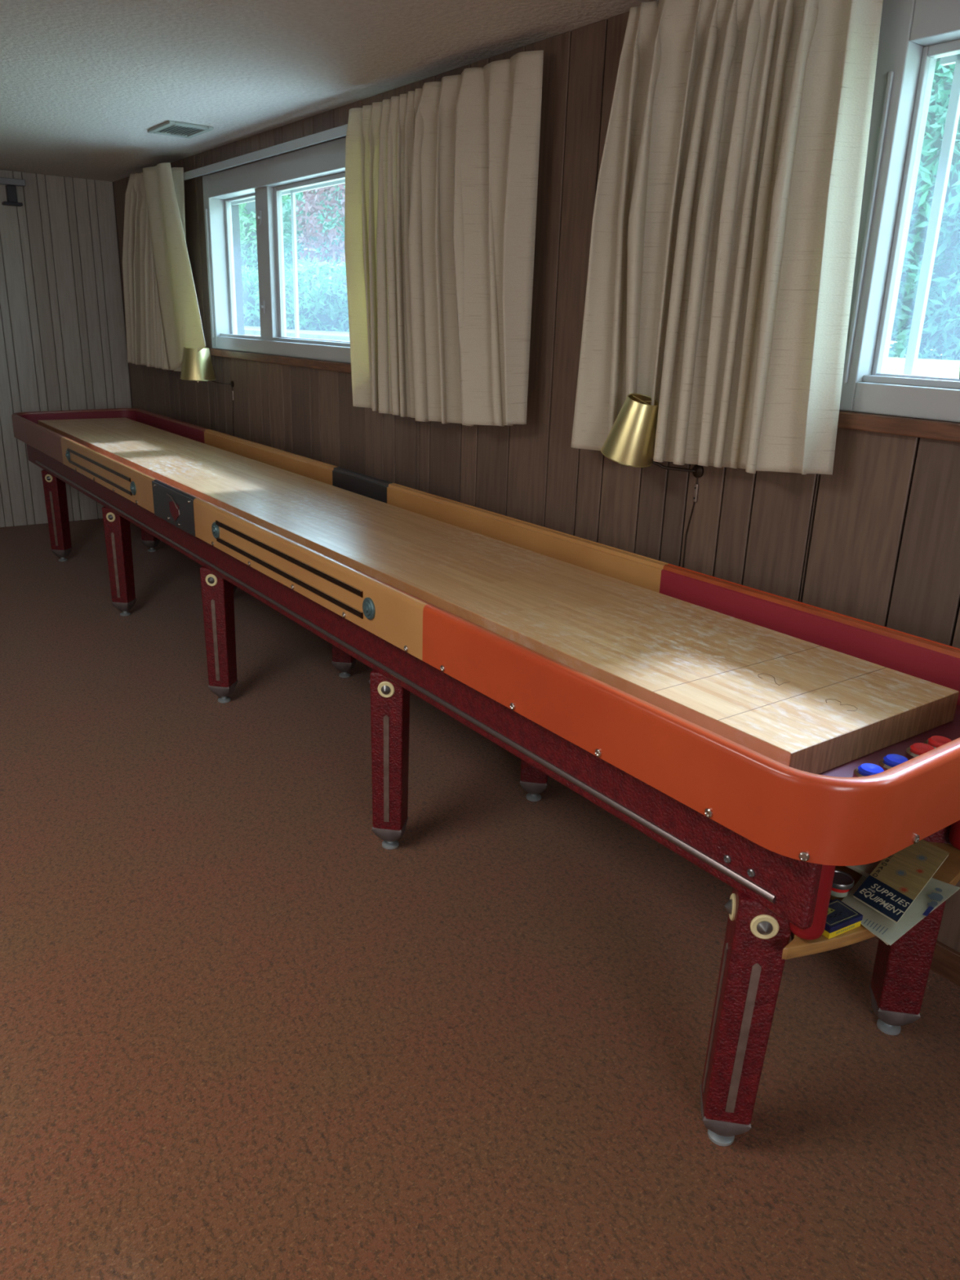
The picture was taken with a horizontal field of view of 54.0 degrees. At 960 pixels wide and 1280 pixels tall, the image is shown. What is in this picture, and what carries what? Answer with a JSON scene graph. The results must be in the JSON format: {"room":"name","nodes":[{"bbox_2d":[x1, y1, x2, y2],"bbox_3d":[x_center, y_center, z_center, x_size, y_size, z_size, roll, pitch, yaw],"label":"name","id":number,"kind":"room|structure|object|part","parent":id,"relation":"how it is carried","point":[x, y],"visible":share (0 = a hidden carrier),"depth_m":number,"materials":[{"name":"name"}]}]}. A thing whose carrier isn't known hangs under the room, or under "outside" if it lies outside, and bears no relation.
{"room":"basement game room","nodes":[
{"label":"basement game room","id":0,"kind":"room"},
{"bbox_2d":[0,169,132,527],"bbox_3d":[-4.632,-1.546,5.087,5.311,2.200,0.200,-11,23,-34],"label":"wall","id":1,"kind":"structure","parent":0,"point":[63,335],"depth_m":6.18,"materials":[{"name":"grey"}]},
{"bbox_2d":[0,177,25,206],"bbox_3d":[-3.389,-2.658,5.452,1.400,0.150,0.074,-11,23,-34],"label":"wall rail","id":2,"kind":"object","parent":1,"relation":"attached to","point":[11,188],"visible":1,"depth_m":5.78,"materials":[{"name":"grey metal"}]},
{"bbox_3d":[-3.380,-2.708,5.424,1.400,0.036,0.040,-11,23,-34],"label":"rail","id":3,"kind":"part","parent":2,"relation":"part of","materials":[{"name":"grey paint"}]},
{"bbox_2d":[0,0,658,182],"bbox_3d":[-1.558,-1.280,0.928,5.551,0.150,10.285,-11,23,-34],"label":"ceiling","id":4,"kind":"structure","parent":0,"point":[83,83],"depth_m":3.09,"materials":[{"name":"white paint"}]},
{"bbox_2d":[147,120,213,138],"bbox_3d":[-1.366,-2.323,4.287,0.200,0.012,0.310,-11,23,-34],"label":"ceiling vent","id":5,"kind":"object","parent":4,"relation":"in","point":[172,128],"visible":1,"depth_m":4.27,"materials":[{"name":"white metal"}]},
{"bbox_2d":[0,518,959,1279],"bbox_3d":[-1.720,0.940,1.610,5.331,0.100,10.285,-11,23,-34],"label":"floor","id":6,"kind":"structure","parent":0,"point":[246,1033],"depth_m":2.02,"materials":[{"name":"orange carpet"}]},
{"bbox_2d":[11,408,959,1146],"bbox_3d":[-0.874,-0.256,3.798,0.777,0.818,5.718,-11,23,-34],"label":"table","id":7,"kind":"object","parent":6,"relation":"on","point":[729,724],"visible":0.99,"depth_m":2.00,"materials":[{"name":"orange paint"}]},
{"bbox_2d":[44,474,53,482],"bbox_3d":[-2.446,-0.917,5.340,0.045,0.045,0.005,5,19,8],"label":"washer","id":8,"kind":"object","parent":7,"relation":"in","point":[48,477],"depth_m":5.34,"materials":[{"name":"beige"}]},
{"bbox_3d":[-2.444,-0.752,5.445,0.090,0.465,0.090,5,19,8],"label":"leg","id":9,"kind":"part","parent":7,"relation":"part of","materials":[{"name":"red paint"}]},
{"bbox_3d":[-1.698,-0.781,4.168,0.006,0.016,1.000,-11,23,-34],"label":"rod","id":10,"kind":"part","parent":7,"relation":"part of","materials":[{"name":"brown metal"}]},
{"bbox_3d":[-1.700,-0.729,4.185,0.006,0.016,1.000,-11,23,-34],"label":"rod","id":11,"kind":"part","parent":7,"relation":"part of","materials":[{"name":"brown metal"}]},
{"bbox_3d":[-1.651,-0.743,4.126,0.013,0.132,1.436,-11,23,-34],"label":"panel","id":12,"kind":"part","parent":7,"relation":"part of","materials":[{"name":"beige paint"}]},
{"bbox_3d":[-2.145,-1.189,5.380,0.762,0.144,1.302,-11,23,-34],"label":"rail","id":13,"kind":"part","parent":7,"relation":"part of","materials":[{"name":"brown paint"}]},
{"bbox_2d":[106,512,115,521],"bbox_3d":[-1.723,-0.573,4.393,0.045,0.045,0.005,5,19,8],"label":"washer","id":14,"kind":"object","parent":7,"relation":"in","point":[110,517],"depth_m":4.39,"materials":[{"name":"beige"}]},
{"bbox_3d":[-1.721,-0.408,4.498,0.090,0.465,0.090,5,19,8],"label":"leg","id":15,"kind":"part","parent":7,"relation":"part of","materials":[{"name":"red paint"}]},
{"bbox_3d":[-2.023,-0.837,5.736,0.090,0.465,0.090,5,19,8],"label":"leg","id":16,"kind":"part","parent":7,"relation":"part of","materials":[{"name":"red paint"}]},
{"bbox_3d":[-1.112,-0.480,3.408,0.004,0.128,0.434,-11,23,-34],"label":"crest plate","id":17,"kind":"part","parent":7,"relation":"part of","materials":[{"name":"grey paint"}]},
{"bbox_3d":[-1.105,-0.483,3.412,0.013,0.132,0.434,-11,23,-34],"label":"panel","id":18,"kind":"part","parent":7,"relation":"part of","materials":[{"name":"grey paint"}]},
{"bbox_2d":[205,573,217,586],"bbox_3d":[-0.974,-0.217,3.412,0.045,0.045,0.005,5,19,8],"label":"washer","id":19,"kind":"object","parent":7,"relation":"in","point":[211,579],"depth_m":3.41,"materials":[{"name":"beige"}]},
{"bbox_3d":[-0.972,-0.052,3.517,0.122,0.465,0.122,-11,23,-34],"label":"leg","id":20,"kind":"part","parent":7,"relation":"part of","materials":[{"name":"red paint"}]},
{"bbox_3d":[-1.027,-0.863,4.525,0.013,0.144,1.488,-11,23,-34],"label":"panel","id":21,"kind":"part","parent":7,"relation":"part of","materials":[{"name":"beige paint"}]},
{"bbox_3d":[-0.575,-0.247,2.696,0.006,0.016,0.973,-11,23,-34],"label":"rod","id":22,"kind":"part","parent":7,"relation":"part of","materials":[{"name":"brown metal"}]},
{"bbox_3d":[-0.577,-0.195,2.714,0.006,0.016,0.973,-11,23,-34],"label":"rod","id":23,"kind":"part","parent":7,"relation":"part of","materials":[{"name":"brown metal"}]},
{"bbox_3d":[-0.551,-0.220,2.687,0.013,0.132,1.466,-11,23,-34],"label":"panel","id":24,"kind":"part","parent":7,"relation":"part of","materials":[{"name":"beige paint"}]},
{"bbox_3d":[-0.551,-0.136,3.808,0.090,0.465,0.090,5,19,8],"label":"leg","id":25,"kind":"part","parent":7,"relation":"part of","materials":[{"name":"red paint"}]},
{"bbox_3d":[-0.462,-0.594,3.785,0.013,0.144,0.450,-11,23,-34],"label":"panel","id":26,"kind":"part","parent":7,"relation":"part of","materials":[{"name":"grey paint"}]},
{"bbox_2d":[377,681,394,697],"bbox_3d":[-0.245,0.130,2.458,0.045,0.045,0.005,5,19,8],"label":"washer","id":27,"kind":"object","parent":7,"relation":"in","point":[385,689],"depth_m":2.45,"materials":[{"name":"beige"}]},
{"bbox_3d":[-0.244,0.294,2.563,0.090,0.465,0.090,5,19,8],"label":"leg","id":28,"kind":"part","parent":7,"relation":"part of","materials":[{"name":"red paint"}]},
{"bbox_3d":[0.085,-0.334,3.068,0.013,0.144,1.428,-11,23,-34],"label":"panel","id":29,"kind":"part","parent":7,"relation":"part of","materials":[{"name":"beige paint"}]},
{"bbox_3d":[0.178,0.210,2.854,0.090,0.465,0.090,5,19,8],"label":"leg","id":30,"kind":"part","parent":7,"relation":"part of","materials":[{"name":"red paint"}]},
{"bbox_3d":[0.493,0.066,1.925,0.762,0.144,1.075,-11,23,-34],"label":"rail","id":31,"kind":"part","parent":7,"relation":"part of","materials":[{"name":"orange paint"}]},
{"bbox_2d":[728,893,735,920],"bbox_3d":[0.424,0.448,1.581,0.005,0.045,0.045,5,19,8],"label":"washer","id":32,"kind":"object","parent":7,"relation":"in","point":[732,899],"depth_m":1.57,"materials":[{"name":"beige plastic"}]},
{"bbox_3d":[0.461,0.631,1.635,0.098,0.465,0.090,5,19,8],"label":"leg","id":33,"kind":"part","parent":7,"relation":"part of","materials":[{"name":"red paint"}]},
{"bbox_2d":[750,914,778,939],"bbox_3d":[0.463,0.467,1.530,0.045,0.045,0.005,5,19,8],"label":"washer","id":34,"kind":"object","parent":7,"relation":"in","point":[762,926],"depth_m":1.53,"materials":[{"name":"beige plastic"}]},
{"bbox_3d":[0.530,0.386,1.496,0.056,0.191,0.056,-11,23,-34],"label":"corner post","id":35,"kind":"part","parent":7,"relation":"part of","materials":[{"name":"red"}]},
{"bbox_2d":[822,898,862,938],"bbox_3d":[0.585,0.461,1.560,0.078,0.022,0.054,-9,21,-29],"label":"box","id":36,"kind":"object","parent":7,"relation":"on","point":[841,918],"visible":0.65,"depth_m":1.55,"materials":[{"name":"yellow"}]},
{"bbox_2d":[826,907,835,915],"bbox_3d":[0.571,0.449,1.560,0.038,0.001,0.022,-9,21,-29],"label":"print","id":37,"kind":"object","parent":36,"relation":"on","point":[829,911],"depth_m":1.56},
{"bbox_2d":[822,924,854,934],"bbox_3d":[0.578,0.472,1.542,0.075,0.004,0.027,4,19,6],"label":"print","id":38,"kind":"object","parent":36,"relation":"on","point":[829,929],"depth_m":1.53,"materials":[{"name":"yellow cardboard"}]},
{"bbox_2d":[826,901,857,924],"bbox_3d":[0.586,0.451,1.557,0.066,0.001,0.042,-9,21,-29],"label":"print","id":39,"kind":"object","parent":36,"relation":"on","point":[839,913],"depth_m":1.55,"materials":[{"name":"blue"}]},
{"bbox_3d":[0.586,0.451,1.557,0.072,0.001,0.048,-9,21,-29],"label":"lid panel","id":40,"kind":"part","parent":36,"relation":"part of","materials":[{"name":"blue cardboard"}]},
{"bbox_2d":[831,870,853,897],"bbox_3d":[0.621,0.425,1.633,0.050,0.030,0.050,-11,23,-34],"label":"jar","id":41,"kind":"object","parent":7,"relation":"on","point":[842,882],"visible":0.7,"depth_m":1.62,"materials":[{"name":"silver metal"}]},
{"bbox_2d":[852,763,884,777],"bbox_3d":[0.641,0.222,1.545,0.053,0.026,0.053,-11,23,-34],"label":"puck","id":42,"kind":"object","parent":7,"relation":"on","point":[865,769],"visible":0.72,"depth_m":1.54,"materials":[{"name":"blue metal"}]},
{"bbox_2d":[782,841,959,959],"bbox_3d":[0.709,0.445,1.691,0.595,0.022,0.170,-11,23,-34],"label":"shelf","id":43,"kind":"object","parent":7,"relation":"attached to","point":[948,872],"depth_m":1.55,"materials":[{"name":"brown wood"}]},
{"bbox_2d":[878,754,908,770],"bbox_3d":[0.699,0.211,1.582,0.053,0.026,0.053,-11,23,-34],"label":"puck","id":44,"kind":"object","parent":7,"relation":"on","point":[889,761],"visible":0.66,"depth_m":1.57,"materials":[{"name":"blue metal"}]},
{"bbox_2d":[841,875,959,945],"bbox_3d":[0.702,0.445,1.629,0.253,0.016,0.152,-15,25,-40],"label":"newspaper","id":45,"kind":"object","parent":7,"relation":"on","point":[936,891],"visible":0.52,"depth_m":1.59,"materials":[{"name":"paper"}]},
{"bbox_2d":[846,859,882,877],"bbox_3d":[0.721,0.398,1.709,0.120,0.014,0.080,-11,23,-34],"label":"pamphlet","id":46,"kind":"object","parent":45,"relation":"on","point":[865,870],"visible":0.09,"depth_m":1.68,"materials":[{"name":"paper"}]},
{"bbox_2d":[853,839,949,923],"bbox_3d":[0.731,0.407,1.631,0.227,0.048,0.084,-16,26,-42],"label":"catalogue","id":47,"kind":"object","parent":45,"relation":"on","point":[890,890],"visible":0.87,"depth_m":1.62,"materials":[{"name":"paper"}]},
{"bbox_2d":[922,906,933,915],"bbox_3d":[0.752,0.455,1.579,0.037,0.001,0.014,-11,23,-34],"label":"print","id":48,"kind":"object","parent":45,"relation":"on","point":[928,910],"depth_m":1.58},
{"bbox_2d":[927,887,943,906],"bbox_3d":[0.782,0.442,1.619,0.068,0.001,0.031,-11,23,-34],"label":"print","id":49,"kind":"object","parent":45,"relation":"on","point":[935,896],"depth_m":1.62},
{"bbox_3d":[0.887,0.547,1.925,0.090,0.465,0.090,5,19,8],"label":"leg","id":50,"kind":"part","parent":7,"relation":"part of","materials":[{"name":"red paint"}]},
{"bbox_2d":[904,742,934,759],"bbox_3d":[0.766,0.197,1.630,0.053,0.026,0.053,-11,23,-34],"label":"puck","id":51,"kind":"object","parent":7,"relation":"on","point":[916,749],"visible":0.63,"depth_m":1.62,"materials":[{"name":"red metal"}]},
{"bbox_2d":[924,735,951,748],"bbox_3d":[0.812,0.188,1.662,0.053,0.026,0.053,-11,23,-34],"label":"puck","id":52,"kind":"object","parent":7,"relation":"on","point":[935,741],"visible":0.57,"depth_m":1.66,"materials":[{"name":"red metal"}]},
{"bbox_3d":[0.927,0.306,1.770,0.056,0.191,0.056,-11,23,-34],"label":"corner post","id":53,"kind":"part","parent":7,"relation":"part of","materials":[{"name":"red"}]},
{"bbox_2d":[113,11,959,952],"bbox_3d":[0.526,-0.545,2.786,0.182,2.300,10.285,-11,23,-34],"label":"wall","id":54,"kind":"structure","parent":0,"point":[876,540],"depth_m":2.78,"materials":[{"name":"brown wood"}]},
{"bbox_2d":[179,346,234,435],"bbox_3d":[-1.481,-1.302,5.104,0.265,0.544,0.186,-7,21,-24],"label":"wall lamp","id":55,"kind":"object","parent":54,"relation":"attached to","point":[197,366],"visible":0.96,"depth_m":4.97,"materials":[{"name":"gold metal"}]},
{"bbox_3d":[-1.511,-1.476,5.028,0.186,0.167,0.186,-11,23,-34],"label":"lamp shade","id":56,"kind":"part","parent":55,"relation":"part of","materials":[{"name":"gold metal"}]},
{"bbox_3d":[-1.423,-1.404,5.058,0.185,0.059,0.012,1,19,-3],"label":"arm","id":57,"kind":"part","parent":55,"relation":"part of","materials":[{"name":"brown metal"}]},
{"bbox_3d":[-1.336,-1.377,5.066,0.011,0.036,0.036,-11,23,-34],"label":"wall plate","id":58,"kind":"part","parent":55,"relation":"part of","materials":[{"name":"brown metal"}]},
{"bbox_3d":[-1.345,-1.210,5.133,0.005,0.360,0.023,-11,23,-34],"label":"cord","id":59,"kind":"part","parent":55,"relation":"part of","materials":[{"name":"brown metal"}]},
{"bbox_2d":[183,124,347,180],"bbox_3d":[-0.925,-2.168,4.196,0.066,0.036,3.650,-11,23,-34],"label":"curtain rod","id":60,"kind":"object","parent":54,"relation":"attached to","point":[339,131],"visible":0.24,"depth_m":4.13,"materials":[{"name":"grey plastic"}]},
{"bbox_2d":[122,162,205,371],"bbox_3d":[-1.808,-2.083,5.314,0.141,1.082,1.401,-11,23,-34],"label":"curtain","id":61,"kind":"object","parent":60,"relation":"hanging from","point":[162,317],"visible":1,"depth_m":5.17,"materials":[{"name":"fabric"}]},
{"bbox_2d":[344,49,543,426],"bbox_3d":[-0.208,-1.307,3.233,0.122,1.079,1.121,-11,23,-34],"label":"curtain","id":62,"kind":"object","parent":60,"relation":"hanging from","point":[442,177],"visible":1,"depth_m":3.08,"materials":[{"name":"fabric"}]},
{"bbox_2d":[202,135,351,373],"bbox_3d":[-0.797,-1.729,4.282,0.157,0.928,2.134,-11,23,-34],"label":"window","id":63,"kind":"structure","parent":54,"relation":"in","point":[264,181],"depth_m":4.53,"materials":[{"name":"grey plastic"}]},
{"bbox_3d":[-1.185,-1.917,4.858,0.030,0.685,0.545,-11,23,-34],"label":"fixed sash","id":64,"kind":"part","parent":63,"relation":"part of","materials":[{"name":"grey plastic"}]},
{"bbox_3d":[-0.830,-2.146,4.106,0.018,0.029,2.134,-11,23,-34],"label":"wood casing","id":65,"kind":"part","parent":63,"relation":"part of","materials":[{"name":"wood"}]},
{"bbox_3d":[-0.812,-1.356,4.406,0.114,0.065,1.980,-11,23,-34],"label":"sill","id":66,"kind":"part","parent":63,"relation":"part of","materials":[{"name":"grey plastic"}]},
{"bbox_3d":[-0.590,-1.617,4.030,0.030,0.685,1.290,-11,23,-34],"label":"sliding sash","id":67,"kind":"part","parent":63,"relation":"part of","materials":[{"name":"grey plastic"}]},
{"bbox_2d":[600,393,703,567],"bbox_3d":[0.455,-0.379,2.556,0.274,0.558,0.143,7,19,16],"label":"wall lamp","id":68,"kind":"object","parent":54,"relation":"attached to","point":[630,441],"visible":0.99,"depth_m":2.47,"materials":[{"name":"gold metal"}]},
{"bbox_3d":[0.402,-0.561,2.507,0.144,0.186,0.156,-11,23,-34],"label":"lamp shade","id":69,"kind":"part","parent":68,"relation":"part of","materials":[{"name":"gold metal"}]},
{"bbox_3d":[0.493,-0.492,2.541,0.202,0.072,0.012,2,19,-1],"label":"arm","id":70,"kind":"part","parent":68,"relation":"part of","materials":[{"name":"brown metal"}]},
{"bbox_3d":[0.579,-0.290,2.615,0.005,0.360,0.023,-11,23,-34],"label":"cord","id":71,"kind":"part","parent":68,"relation":"part of","materials":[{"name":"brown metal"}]},
{"bbox_3d":[0.588,-0.457,2.548,0.011,0.036,0.036,-11,23,-34],"label":"wall plate","id":72,"kind":"part","parent":68,"relation":"part of","materials":[{"name":"brown metal"}]},
{"bbox_2d":[837,0,959,442],"bbox_3d":[1.493,-0.648,1.281,0.157,0.911,2.159,-11,23,-34],"label":"window","id":73,"kind":"structure","parent":54,"relation":"in","point":[913,34],"depth_m":2.02,"materials":[{"name":"grey plastic"}]},
{"bbox_3d":[1.478,-0.283,1.402,0.114,0.065,2.005,-11,23,-34],"label":"sill","id":74,"kind":"part","parent":73,"relation":"part of","materials":[{"name":"grey plastic"}]},
{"bbox_3d":[1.277,-0.738,1.583,0.030,0.668,1.240,-11,23,-34],"label":"sliding sash","id":75,"kind":"part","parent":73,"relation":"part of","materials":[{"name":"grey plastic"}]},
{"bbox_2d":[874,936,959,986],"bbox_3d":[0.415,0.430,3.055,0.014,0.075,9.885,-11,23,-34],"label":"baseboard","id":76,"kind":"structure","parent":54,"relation":"attached to","point":[945,962],"depth_m":2.17,"materials":[{"name":"brown wood"}]},
{"bbox_3d":[1.433,-1.046,1.107,0.066,0.036,3.440,-11,23,-34],"label":"curtain rod","id":77,"kind":"object","parent":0,"visible":0},
{"bbox_2d":[570,0,883,475],"bbox_3d":[0.520,-0.972,2.275,0.127,1.095,0.863,-11,23,-34],"label":"curtain","id":78,"kind":"object","parent":77,"relation":"hanging from","point":[727,209],"visible":0.94,"depth_m":2.19,"materials":[{"name":"fabric"}]},
{"label":"outside","id":79,"kind":"structure","parent":0,"visible":0},
{"bbox_2d":[885,341,959,377],"bbox_3d":[11.411,-6.194,20.253,38.919,0.200,100.000,-11,23,-34],"label":"ground","id":80,"kind":"structure","parent":79,"point":[928,366],"depth_m":7.44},
{"bbox_2d":[238,192,302,270],"bbox_3d":[-4.522,-9.677,23.186,4.011,4.079,5.318,-11,23,-34],"label":"shrub","id":81,"kind":"object","parent":80,"relation":"on","point":[247,220],"visible":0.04,"depth_m":21.80,"materials":[{"name":"green plant"}]},
{"bbox_2d":[284,264,307,275],"bbox_3d":[-3.200,-6.819,18.805,2.013,1.440,3.205,-11,23,-34],"label":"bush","id":82,"kind":"object","parent":80,"relation":"on","point":[286,271],"visible":0.02,"depth_m":19.01,"materials":[{"name":"green plant"}]},
{"bbox_2d":[244,325,349,341],"bbox_3d":[-3.972,-5.170,15.819,4.000,0.235,21.400,-11,23,-34],"label":"planting bed","id":83,"kind":"object","parent":80,"relation":"on","point":[249,330],"visible":0.08,"depth_m":10.17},
{"bbox_2d":[241,265,288,326],"bbox_3d":[-3.809,-5.498,15.280,2.020,1.124,2.738,-11,23,-34],"label":"bush","id":84,"kind":"object","parent":83,"relation":"on","point":[250,277],"visible":0.13,"depth_m":14.40,"materials":[{"name":"green plant"}]},
{"bbox_2d":[249,256,349,331],"bbox_3d":[-2.058,-4.675,13.007,2.015,1.130,2.754,-11,23,-34],"label":"bush","id":85,"kind":"object","parent":83,"relation":"on","point":[322,297],"visible":0.43,"depth_m":12.31,"materials":[{"name":"green plant"}]},
{"bbox_2d":[288,183,345,272],"bbox_3d":[-1.904,-6.773,15.226,2.248,3.685,3.419,-11,23,-34],"label":"tree","id":86,"kind":"object","parent":83,"relation":"on","point":[308,197],"visible":0.12,"depth_m":14.96,"materials":[{"name":"red plant"}]},
{"bbox_2d":[282,188,340,275],"bbox_3d":[-2.498,-8.475,20.166,3.915,3.709,4.887,-11,23,-34],"label":"shrub","id":87,"kind":"object","parent":80,"relation":"on","point":[287,242],"visible":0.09,"depth_m":19.42,"materials":[{"name":"green plant"}]},
{"bbox_2d":[315,185,345,267],"bbox_3d":[-1.159,-7.535,17.560,3.710,3.681,4.713,-9,21,-28],"label":"shrub","id":88,"kind":"object","parent":80,"relation":"on","point":[327,225],"visible":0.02,"depth_m":17.47,"materials":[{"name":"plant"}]},
{"bbox_2d":[888,57,959,359],"bbox_3d":[4.978,-4.473,9.348,3.759,3.522,4.236,-11,23,-34],"label":"shrub","id":89,"kind":"object","parent":80,"relation":"on","point":[940,332],"visible":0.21,"depth_m":8.67,"materials":[{"name":"green broad leaves"}]}
]}

